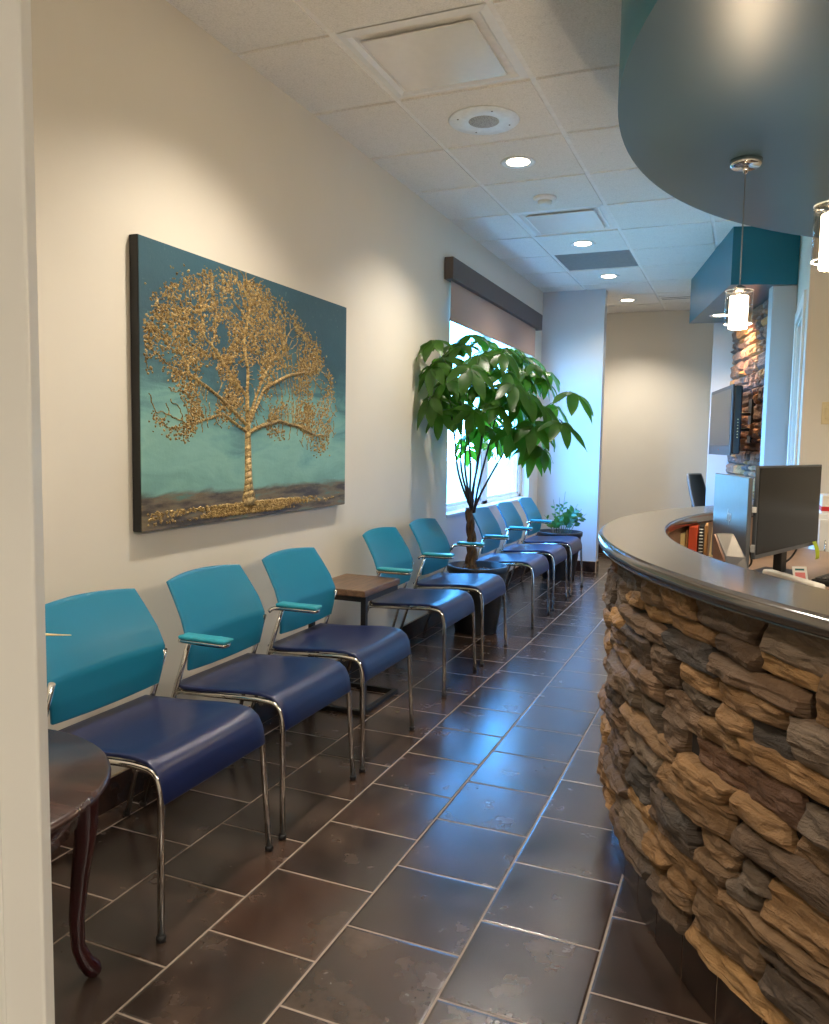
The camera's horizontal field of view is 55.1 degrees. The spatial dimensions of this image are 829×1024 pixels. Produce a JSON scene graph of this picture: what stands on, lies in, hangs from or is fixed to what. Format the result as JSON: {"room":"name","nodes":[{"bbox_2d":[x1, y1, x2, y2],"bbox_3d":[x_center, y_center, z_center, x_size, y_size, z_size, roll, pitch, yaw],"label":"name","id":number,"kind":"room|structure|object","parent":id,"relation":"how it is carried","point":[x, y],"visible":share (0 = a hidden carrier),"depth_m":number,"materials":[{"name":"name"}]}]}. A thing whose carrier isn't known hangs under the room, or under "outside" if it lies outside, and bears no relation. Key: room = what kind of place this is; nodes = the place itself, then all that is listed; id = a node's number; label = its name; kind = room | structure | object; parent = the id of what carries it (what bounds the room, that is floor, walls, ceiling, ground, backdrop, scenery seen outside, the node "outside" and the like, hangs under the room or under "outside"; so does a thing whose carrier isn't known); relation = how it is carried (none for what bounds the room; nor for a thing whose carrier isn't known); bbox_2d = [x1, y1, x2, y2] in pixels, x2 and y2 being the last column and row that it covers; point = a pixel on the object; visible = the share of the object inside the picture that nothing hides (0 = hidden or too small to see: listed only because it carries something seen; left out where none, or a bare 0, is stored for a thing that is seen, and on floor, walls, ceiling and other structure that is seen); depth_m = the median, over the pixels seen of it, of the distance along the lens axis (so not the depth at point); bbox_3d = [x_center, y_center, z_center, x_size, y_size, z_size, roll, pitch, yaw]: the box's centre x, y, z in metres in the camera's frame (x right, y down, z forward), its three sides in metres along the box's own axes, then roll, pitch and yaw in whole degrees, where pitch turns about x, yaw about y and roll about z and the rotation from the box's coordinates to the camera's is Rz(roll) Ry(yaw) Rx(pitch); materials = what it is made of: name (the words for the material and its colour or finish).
{"room":"waiting room","nodes":[
{"label":"waiting room","id":0,"kind":"room"},
{"bbox_2d":[31,0,542,775],"bbox_3d":[-0.390,-0.540,4.301,0.220,2.802,10.900,3,5,22],"label":"wall","id":1,"kind":"structure","parent":0,"point":[146,124],"depth_m":2.96,"materials":[{"name":"paint"}]},
{"bbox_2d":[129,234,345,531],"bbox_3d":[-0.643,-0.477,3.334,0.050,0.987,1.481,3,5,22],"label":"canvas painting","id":2,"kind":"object","parent":1,"relation":"attached to","point":[238,377],"visible":1,"depth_m":3.09,"materials":[{"name":"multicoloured fabric"}]},
{"bbox_2d":[98,566,530,816],"bbox_3d":[-0.258,0.797,4.488,0.011,0.111,7.750,3,5,22],"label":"baseboard","id":3,"kind":"structure","parent":1,"relation":"attached to","point":[116,792],"depth_m":2.82,"materials":[{"name":"tile"}]},
{"bbox_2d":[446,333,523,511],"bbox_3d":[0.570,-0.904,6.594,0.070,1.675,2.290,3,5,22],"label":"window","id":4,"kind":"structure","parent":1,"relation":"in","point":[516,469],"depth_m":6.65,"materials":[{"name":"glass"}]},
{"bbox_2d":[446,496,528,517],"bbox_3d":[0.564,-0.060,6.663,0.228,0.021,2.290,3,5,22],"label":"trim","id":5,"kind":"structure","parent":1,"relation":"attached to","point":[515,499],"depth_m":6.47,"materials":[{"name":"white paint"}]},
{"bbox_2d":[444,256,542,356],"bbox_3d":[0.709,-1.585,6.455,0.063,0.410,2.520,3,5,22],"label":"roller shade","id":6,"kind":"object","parent":1,"relation":"attached to","point":[477,304],"visible":1,"depth_m":6.10,"materials":[{"name":"fabric"}]},
{"bbox_2d":[51,553,714,1023],"bbox_3d":[2.431,1.025,3.305,6.500,0.050,11.000,3,5,22],"label":"floor","id":7,"kind":"structure","parent":0,"point":[471,873],"depth_m":2.29,"materials":[{"name":"brown tile"}]},
{"bbox_2d":[0,0,54,1023],"bbox_3d":[-0.769,-0.084,0.656,0.840,2.492,0.049,0,5,-14],"label":"door frame","id":8,"kind":"structure","parent":7,"relation":"on","point":[26,925],"depth_m":0.75,"materials":[{"name":"white paint"}]},
{"bbox_2d":[48,729,110,977],"bbox_3d":[-0.966,0.812,1.553,0.706,0.561,0.706,3,5,22],"label":"round table","id":9,"kind":"object","parent":7,"relation":"on","point":[79,770],"visible":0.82,"depth_m":1.72,"materials":[{"name":"brown wood"}]},
{"bbox_3d":[-0.873,0.417,1.768,0.092,0.192,0.092,3,5,22],"label":"vase","id":10,"kind":"object","parent":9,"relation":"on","visible":0},
{"bbox_2d":[46,633,70,635],"bbox_3d":[-0.817,0.372,1.763,0.124,0.209,0.013,1,5,4],"label":"stem","id":11,"kind":"object","parent":10,"relation":"in","point":[47,634],"visible":0.3,"depth_m":1.75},
{"bbox_2d":[45,588,272,943],"bbox_3d":[-0.783,0.642,2.264,0.575,0.784,0.509,3,5,22],"label":"chair","id":12,"kind":"object","parent":7,"relation":"on","point":[115,650],"visible":0.91,"depth_m":2.25,"materials":[{"name":"blue plastic"}]},
{"bbox_2d":[139,564,355,840],"bbox_3d":[-0.579,0.603,2.754,0.575,0.784,0.567,3,5,22],"label":"chair","id":13,"kind":"object","parent":7,"relation":"on","point":[222,615],"visible":0.96,"depth_m":2.74,"materials":[{"name":"teal plastic"}]},
{"bbox_2d":[250,547,414,772],"bbox_3d":[-0.365,0.563,3.267,0.575,0.784,0.580,3,5,22],"label":"chair","id":14,"kind":"object","parent":7,"relation":"on","point":[304,587],"visible":0.98,"depth_m":3.25,"materials":[{"name":"teal plastic"}]},
{"bbox_2d":[308,574,399,714],"bbox_3d":[-0.290,0.621,3.812,0.300,0.578,0.395,3,5,22],"label":"side table","id":15,"kind":"object","parent":7,"relation":"on","point":[363,589],"visible":0.5,"depth_m":3.69,"materials":[{"name":"brown wood"}]},
{"bbox_2d":[347,527,476,697],"bbox_3d":[-0.021,0.490,4.171,0.575,0.784,0.567,3,5,22],"label":"chair","id":16,"kind":"object","parent":7,"relation":"on","point":[390,553],"visible":0.89,"depth_m":4.16,"materials":[{"name":"teal plastic"}]},
{"bbox_2d":[399,518,507,666],"bbox_3d":[0.222,0.444,4.753,0.575,0.784,0.638,3,5,22],"label":"chair","id":17,"kind":"object","parent":7,"relation":"on","point":[434,546],"visible":0.97,"depth_m":4.73,"materials":[{"name":"teal plastic"}]},
{"bbox_2d":[416,334,592,635],"bbox_3d":[0.623,-0.169,5.084,1.037,1.962,1.070,3,5,22],"label":"potted tree","id":18,"kind":"object","parent":7,"relation":"on","point":[447,406],"visible":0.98,"depth_m":4.88,"materials":[{"name":"green plant"}]},
{"bbox_2d":[473,507,549,628],"bbox_3d":[0.636,0.372,5.670,0.575,0.784,0.567,3,5,22],"label":"chair","id":19,"kind":"object","parent":7,"relation":"on","point":[489,528],"visible":0.88,"depth_m":5.67,"materials":[{"name":"teal plastic"}]},
{"bbox_2d":[497,502,567,610],"bbox_3d":[0.877,0.326,6.248,0.575,0.784,0.580,3,5,22],"label":"chair","id":20,"kind":"object","parent":7,"relation":"on","point":[515,527],"visible":0.92,"depth_m":6.25,"materials":[{"name":"teal plastic"}]},
{"bbox_2d":[506,497,582,596],"bbox_3d":[1.124,0.279,6.842,0.575,0.784,0.580,3,5,22],"label":"chair","id":21,"kind":"object","parent":7,"relation":"on","point":[533,515],"visible":0.96,"depth_m":6.83,"materials":[{"name":"teal plastic"}]},
{"bbox_2d":[537,497,585,580],"bbox_3d":[1.369,0.216,7.425,0.462,0.817,0.430,3,5,22],"label":"potted plant","id":22,"kind":"object","parent":7,"relation":"on","point":[570,517],"visible":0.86,"depth_m":7.32,"materials":[{"name":"green plant"}]},
{"bbox_2d":[686,473,705,506],"bbox_3d":[3.055,0.113,7.975,0.651,0.983,0.587,5,6,40],"label":"office chair","id":23,"kind":"object","parent":7,"relation":"on","point":[696,484],"visible":0.33,"depth_m":8.13,"materials":[{"name":"black plastic"}]},
{"bbox_2d":[596,504,828,1023],"bbox_3d":[1.311,0.587,2.253,1.552,0.966,3.799,1,5,5],"label":"reception desk","id":24,"kind":"object","parent":7,"relation":"on","point":[713,767],"visible":0.95,"depth_m":1.66,"materials":[{"name":"stone"}]},
{"bbox_2d":[680,532,685,546],"bbox_3d":[1.103,0.150,3.268,0.022,0.135,0.120,3,5,22],"label":"box","id":25,"kind":"object","parent":24,"relation":"on","point":[683,535],"visible":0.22,"depth_m":3.21,"materials":[{"name":"beige cardboard"}]},
{"bbox_2d":[686,528,688,547],"bbox_3d":[1.126,0.142,3.279,0.006,0.150,0.120,3,5,22],"label":"board","id":26,"kind":"object","parent":24,"relation":"on","point":[687,530],"visible":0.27,"depth_m":3.22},
{"bbox_2d":[688,524,699,551],"bbox_3d":[1.151,0.137,3.279,0.034,0.162,0.140,3,5,22],"label":"binder","id":27,"kind":"object","parent":24,"relation":"on","point":[693,538],"visible":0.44,"depth_m":3.21,"materials":[{"name":"red plastic"}]},
{"bbox_2d":[698,523,705,553],"bbox_3d":[1.180,0.136,3.268,0.018,0.165,0.158,3,5,22],"label":"spiral notebook","id":28,"kind":"object","parent":24,"relation":"on","point":[702,526],"visible":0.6,"depth_m":3.21,"materials":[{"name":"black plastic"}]},
{"bbox_2d":[703,523,708,555],"bbox_3d":[1.196,0.135,3.260,0.011,0.170,0.140,3,5,22],"label":"board","id":29,"kind":"object","parent":24,"relation":"on","point":[706,532],"visible":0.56,"depth_m":3.20,"materials":[{"name":"brown wood"}]},
{"bbox_2d":[709,527,712,557],"bbox_3d":[1.212,0.140,3.232,0.024,0.165,0.140,3,5,22],"label":"folder","id":30,"kind":"object","parent":24,"relation":"on","point":[710,555],"visible":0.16,"depth_m":3.17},
{"bbox_2d":[598,504,828,639],"bbox_3d":[1.154,0.122,2.229,1.221,0.040,3.799,1,5,5],"label":"countertop","id":31,"kind":"structure","parent":24,"relation":"on","point":[640,543],"depth_m":1.75,"materials":[{"name":"stone"}]},
{"bbox_2d":[819,493,828,513],"bbox_3d":[2.231,-0.037,3.998,0.342,0.090,0.203,3,5,22],"label":"carton","id":32,"kind":"object","parent":31,"relation":"on","point":[824,498],"visible":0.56,"depth_m":3.97,"materials":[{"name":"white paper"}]},
{"bbox_2d":[713,533,746,568],"bbox_3d":[1.001,0.179,2.509,0.062,0.204,0.193,1,5,5],"label":"file holder","id":33,"kind":"object","parent":24,"relation":"on","point":[726,548],"visible":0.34,"depth_m":2.53,"materials":[{"name":"white plastic"}]},
{"bbox_2d":[711,473,752,568],"bbox_3d":[1.083,0.063,2.812,0.160,0.387,0.436,2,5,7],"label":"monitor","id":34,"kind":"object","parent":24,"relation":"on","point":[732,511],"visible":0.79,"depth_m":2.74,"materials":[{"name":"grey plastic"}]},
{"bbox_2d":[750,545,754,552],"bbox_3d":[1.097,0.119,2.579,0.014,0.025,0.007,3,5,22],"label":"clip","id":35,"kind":"object","parent":34,"relation":"attached to","point":[752,547],"visible":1,"depth_m":2.58,"materials":[{"name":"grey plastic"}]},
{"bbox_2d":[751,464,821,574],"bbox_3d":[1.393,0.031,3.034,0.160,0.422,0.666,6,7,44],"label":"monitor","id":36,"kind":"object","parent":24,"relation":"on","point":[786,497],"visible":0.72,"depth_m":2.97,"materials":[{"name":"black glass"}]},
{"bbox_2d":[749,513,752,566],"bbox_3d":[1.270,0.119,3.018,0.034,0.240,0.193,3,5,22],"label":"cable","id":37,"kind":"object","parent":36,"relation":"attached to","point":[751,560],"visible":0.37,"depth_m":3.03,"materials":[{"name":"black plastic"}]},
{"bbox_2d":[786,549,797,562],"bbox_3d":[1.523,0.153,3.218,0.094,0.130,0.035,-3,7,-41],"label":"cable","id":38,"kind":"object","parent":36,"relation":"attached to","point":[795,551],"visible":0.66,"depth_m":3.25,"materials":[{"name":"black plastic"}]},
{"bbox_2d":[812,541,818,558],"bbox_3d":[1.625,0.155,3.216,0.012,0.072,0.063,6,7,44],"label":"sticky note","id":39,"kind":"object","parent":36,"relation":"attached to","point":[814,542],"visible":1,"depth_m":3.21,"materials":[{"name":"yellow paper"}]},
{"bbox_2d":[763,569,824,588],"bbox_3d":[1.305,0.244,2.745,0.044,0.045,0.320,0,5,-6],"label":"folded paper","id":40,"kind":"object","parent":24,"relation":"on","point":[772,572],"visible":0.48,"depth_m":2.72,"materials":[{"name":"white paper"}]},
{"bbox_2d":[792,566,807,578],"bbox_3d":[1.415,0.228,2.916,0.052,0.052,0.023,1,5,2],"label":"card","id":41,"kind":"object","parent":24,"relation":"on","point":[798,571],"visible":0.76,"depth_m":2.92,"materials":[{"name":"white paper"}]},
{"bbox_2d":[795,569,805,578],"bbox_3d":[1.416,0.227,2.914,0.038,0.036,0.026,3,5,22],"label":"print","id":42,"kind":"object","parent":41,"relation":"attached to","point":[801,573],"depth_m":2.92},
{"bbox_2d":[811,573,828,586],"bbox_3d":[1.622,0.241,2.950,0.140,0.026,0.440,6,7,44],"label":"keyboard","id":43,"kind":"object","parent":24,"relation":"on","point":[824,579],"visible":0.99,"depth_m":2.83,"materials":[{"name":"black plastic"}]},
{"bbox_2d":[808,512,828,551],"bbox_3d":[2.644,0.485,3.936,1.240,0.925,0.476,3,5,22],"label":"storage cabinet","id":44,"kind":"object","parent":7,"relation":"on","point":[823,524],"visible":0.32,"depth_m":3.93,"materials":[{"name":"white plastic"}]},
{"bbox_2d":[166,0,747,313],"bbox_3d":[2.588,-1.746,2.965,6.220,0.050,10.900,3,5,22],"label":"ceiling","id":45,"kind":"structure","parent":0,"point":[566,107],"depth_m":3.78,"materials":[{"name":"tile"}]},
{"bbox_2d":[335,3,528,98],"bbox_3d":[0.088,-1.793,3.106,0.586,0.048,0.586,3,5,22],"label":"ceiling vent","id":46,"kind":"object","parent":45,"relation":"in","point":[458,55],"visible":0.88,"depth_m":3.07,"materials":[{"name":"white plastic"}]},
{"bbox_2d":[448,106,519,134],"bbox_3d":[0.322,-1.815,3.692,0.330,0.012,0.330,3,5,22],"label":"ceiling speaker","id":47,"kind":"object","parent":45,"relation":"attached to","point":[475,120],"visible":1,"depth_m":3.67,"materials":[{"name":"plastic"}]},
{"bbox_2d":[500,156,535,168],"bbox_3d":[0.551,-1.861,4.228,0.188,0.008,0.188,3,5,22],"label":"recessed light","id":48,"kind":"object","parent":45,"relation":"in","point":[515,162],"visible":1,"depth_m":4.22,"materials":[{"name":"white plastic"}]},
{"bbox_2d":[533,194,556,205],"bbox_3d":[0.793,-1.891,4.834,0.140,0.043,0.140,3,5,22],"label":"smoke detector","id":49,"kind":"object","parent":45,"relation":"attached to","point":[543,199],"visible":1,"depth_m":4.80,"materials":[{"name":"white plastic"}]},
{"bbox_2d":[512,204,616,235],"bbox_3d":[1.023,-1.971,5.350,0.586,0.048,0.586,3,5,22],"label":"ceiling vent","id":50,"kind":"object","parent":45,"relation":"in","point":[578,221],"visible":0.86,"depth_m":5.31,"materials":[{"name":"white plastic"}]},
{"bbox_2d":[570,241,595,246],"bbox_3d":[1.252,-1.994,5.909,0.188,0.008,0.188,3,5,22],"label":"recessed light","id":51,"kind":"object","parent":45,"relation":"in","point":[577,243],"visible":1,"depth_m":5.90,"materials":[{"name":"white plastic"}]},
{"bbox_2d":[554,250,638,270],"bbox_3d":[1.491,-2.047,6.474,0.580,0.008,0.580,3,5,22],"label":"ceiling vent","id":52,"kind":"object","parent":45,"relation":"in","point":[620,258],"visible":1,"depth_m":6.44,"materials":[{"name":"grey metal"}]},
{"bbox_2d":[598,274,618,278],"bbox_3d":[1.716,-2.083,7.025,0.188,0.008,0.188,3,5,22],"label":"recessed light","id":53,"kind":"object","parent":45,"relation":"in","point":[605,276],"visible":1,"depth_m":7.02,"materials":[{"name":"white plastic"}]},
{"bbox_2d":[618,299,636,301],"bbox_3d":[2.186,-2.172,8.153,0.188,0.008,0.188,3,5,22],"label":"recessed light","id":54,"kind":"object","parent":45,"relation":"in","point":[620,300],"visible":1,"depth_m":8.16,"materials":[{"name":"white plastic"}]},
{"bbox_2d":[659,295,690,300],"bbox_3d":[2.626,-2.149,7.968,0.320,0.008,0.200,3,5,22],"label":"ceiling vent","id":55,"kind":"object","parent":45,"relation":"in","point":[679,297],"visible":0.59,"depth_m":7.95,"materials":[{"name":"white metal"}]},
{"bbox_2d":[537,289,607,560],"bbox_3d":[1.550,-0.802,7.888,0.605,2.772,0.130,3,5,22],"label":"wall","id":56,"kind":"structure","parent":0,"point":[574,323],"depth_m":7.79,"materials":[{"name":"paint"}]},
{"bbox_2d":[575,560,595,572],"bbox_3d":[1.506,0.529,7.935,0.594,0.111,0.011,3,5,22],"label":"baseboard","id":57,"kind":"structure","parent":56,"relation":"attached to","point":[587,566],"depth_m":7.85,"materials":[{"name":"wood"}]},
{"bbox_2d":[595,560,598,572],"bbox_3d":[1.812,0.538,7.885,0.011,0.111,0.130,3,5,22],"label":"baseboard","id":58,"kind":"structure","parent":56,"relation":"attached to","point":[597,561],"depth_m":7.86,"materials":[{"name":"wood"}]},
{"bbox_2d":[598,310,713,543],"bbox_3d":[4.586,-0.793,8.194,6.420,2.802,0.120,3,5,22],"label":"wall","id":59,"kind":"structure","parent":0,"point":[658,364],"depth_m":8.90,"materials":[{"name":"paint"}]},
{"bbox_2d":[598,544,604,553],"bbox_3d":[2.978,0.471,8.893,2.600,0.111,0.011,3,5,22],"label":"baseboard","id":60,"kind":"structure","parent":59,"relation":"attached to","point":[600,551],"depth_m":9.23,"materials":[{"name":"wood"}]},
{"bbox_2d":[705,322,733,505],"bbox_3d":[3.160,-0.696,7.085,1.000,2.752,0.190,3,5,22],"label":"wall pier","id":61,"kind":"object","parent":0,"point":[722,360],"visible":0.06,"depth_m":7.12,"materials":[{"name":"paint"}]},
{"bbox_2d":[618,0,828,237],"bbox_3d":[2.735,-1.434,2.011,4.288,0.442,4.288,3,5,22],"label":"ceiling","id":62,"kind":"structure","parent":0,"point":[704,85],"depth_m":2.49,"materials":[{"name":"teal paint"}]},
{"bbox_2d":[724,155,762,329],"bbox_3d":[1.239,-1.010,3.008,0.116,0.622,0.116,3,5,22],"label":"pendant light","id":63,"kind":"object","parent":62,"relation":"hanging from","point":[738,304],"visible":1,"depth_m":3.00,"materials":[{"name":"white glass"}]},
{"bbox_2d":[810,199,828,271],"bbox_3d":[0.965,-0.888,1.787,0.116,0.665,0.116,3,5,22],"label":"pendant light","id":64,"kind":"object","parent":62,"relation":"hanging from","point":[823,265],"visible":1,"depth_m":1.81,"materials":[{"name":"white glass"}]},
{"bbox_2d":[689,226,800,323],"bbox_3d":[2.755,-1.805,6.103,1.308,0.407,1.745,3,5,22],"label":"ceiling box","id":65,"kind":"object","parent":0,"point":[770,258],"visible":0.53,"depth_m":5.41,"materials":[{"name":"teal paint"}]},
{"bbox_2d":[709,313,728,316],"bbox_3d":[2.570,-1.649,6.663,0.188,0.008,0.188,3,5,22],"label":"recessed light","id":66,"kind":"object","parent":65,"relation":"attached to","point":[720,314],"visible":0.85,"depth_m":6.66,"materials":[{"name":"white plastic"}]},
{"bbox_2d":[726,299,768,503],"bbox_3d":[2.672,-0.441,6.384,0.081,2.360,1.541,2,5,10],"label":"stone wall","id":67,"kind":"structure","parent":0,"point":[749,346],"depth_m":6.29,"materials":[{"name":"brown stone"}]},
{"bbox_2d":[709,384,755,454],"bbox_3d":[2.552,-0.714,6.292,0.258,0.525,0.941,2,5,11],"label":"television","id":68,"kind":"object","parent":67,"relation":"attached to","point":[726,402],"visible":0.97,"depth_m":6.11,"materials":[{"name":"black plastic"}]},
{"bbox_2d":[760,285,797,465],"bbox_3d":[2.531,-0.377,5.571,0.180,2.356,0.108,2,5,10],"label":"wall pillar","id":69,"kind":"structure","parent":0,"point":[782,302],"depth_m":5.48,"materials":[{"name":"paint"}]},
{"bbox_2d":[789,236,828,548],"bbox_3d":[4.247,-0.443,4.251,4.010,2.772,1.450,3,5,22],"label":"wall","id":70,"kind":"structure","parent":0,"point":[813,436],"depth_m":4.31,"materials":[{"name":"paint"}]},
{"bbox_2d":[787,289,806,464],"bbox_3d":[2.410,-0.217,4.953,0.134,2.140,0.900,3,5,22],"label":"trim","id":71,"kind":"structure","parent":70,"relation":"attached to","point":[798,345],"depth_m":5.22,"materials":[{"name":"white paint"}]},
{"bbox_2d":[821,402,828,423],"bbox_3d":[2.257,-0.533,4.280,0.115,0.120,0.011,3,5,22],"label":"light switch","id":72,"kind":"object","parent":70,"relation":"attached to","point":[825,405],"visible":1,"depth_m":4.29,"materials":[{"name":"beige plastic"}]},
{"label":"outside","id":73,"kind":"structure","parent":0,"visible":0},
{"bbox_2d":[447,462,506,502],"bbox_3d":[-8.249,-0.835,25.094,29.400,0.050,80.000,3,5,22],"label":"ground","id":74,"kind":"structure","parent":73,"point":[497,483],"depth_m":32.25,"materials":[{"name":"white"}]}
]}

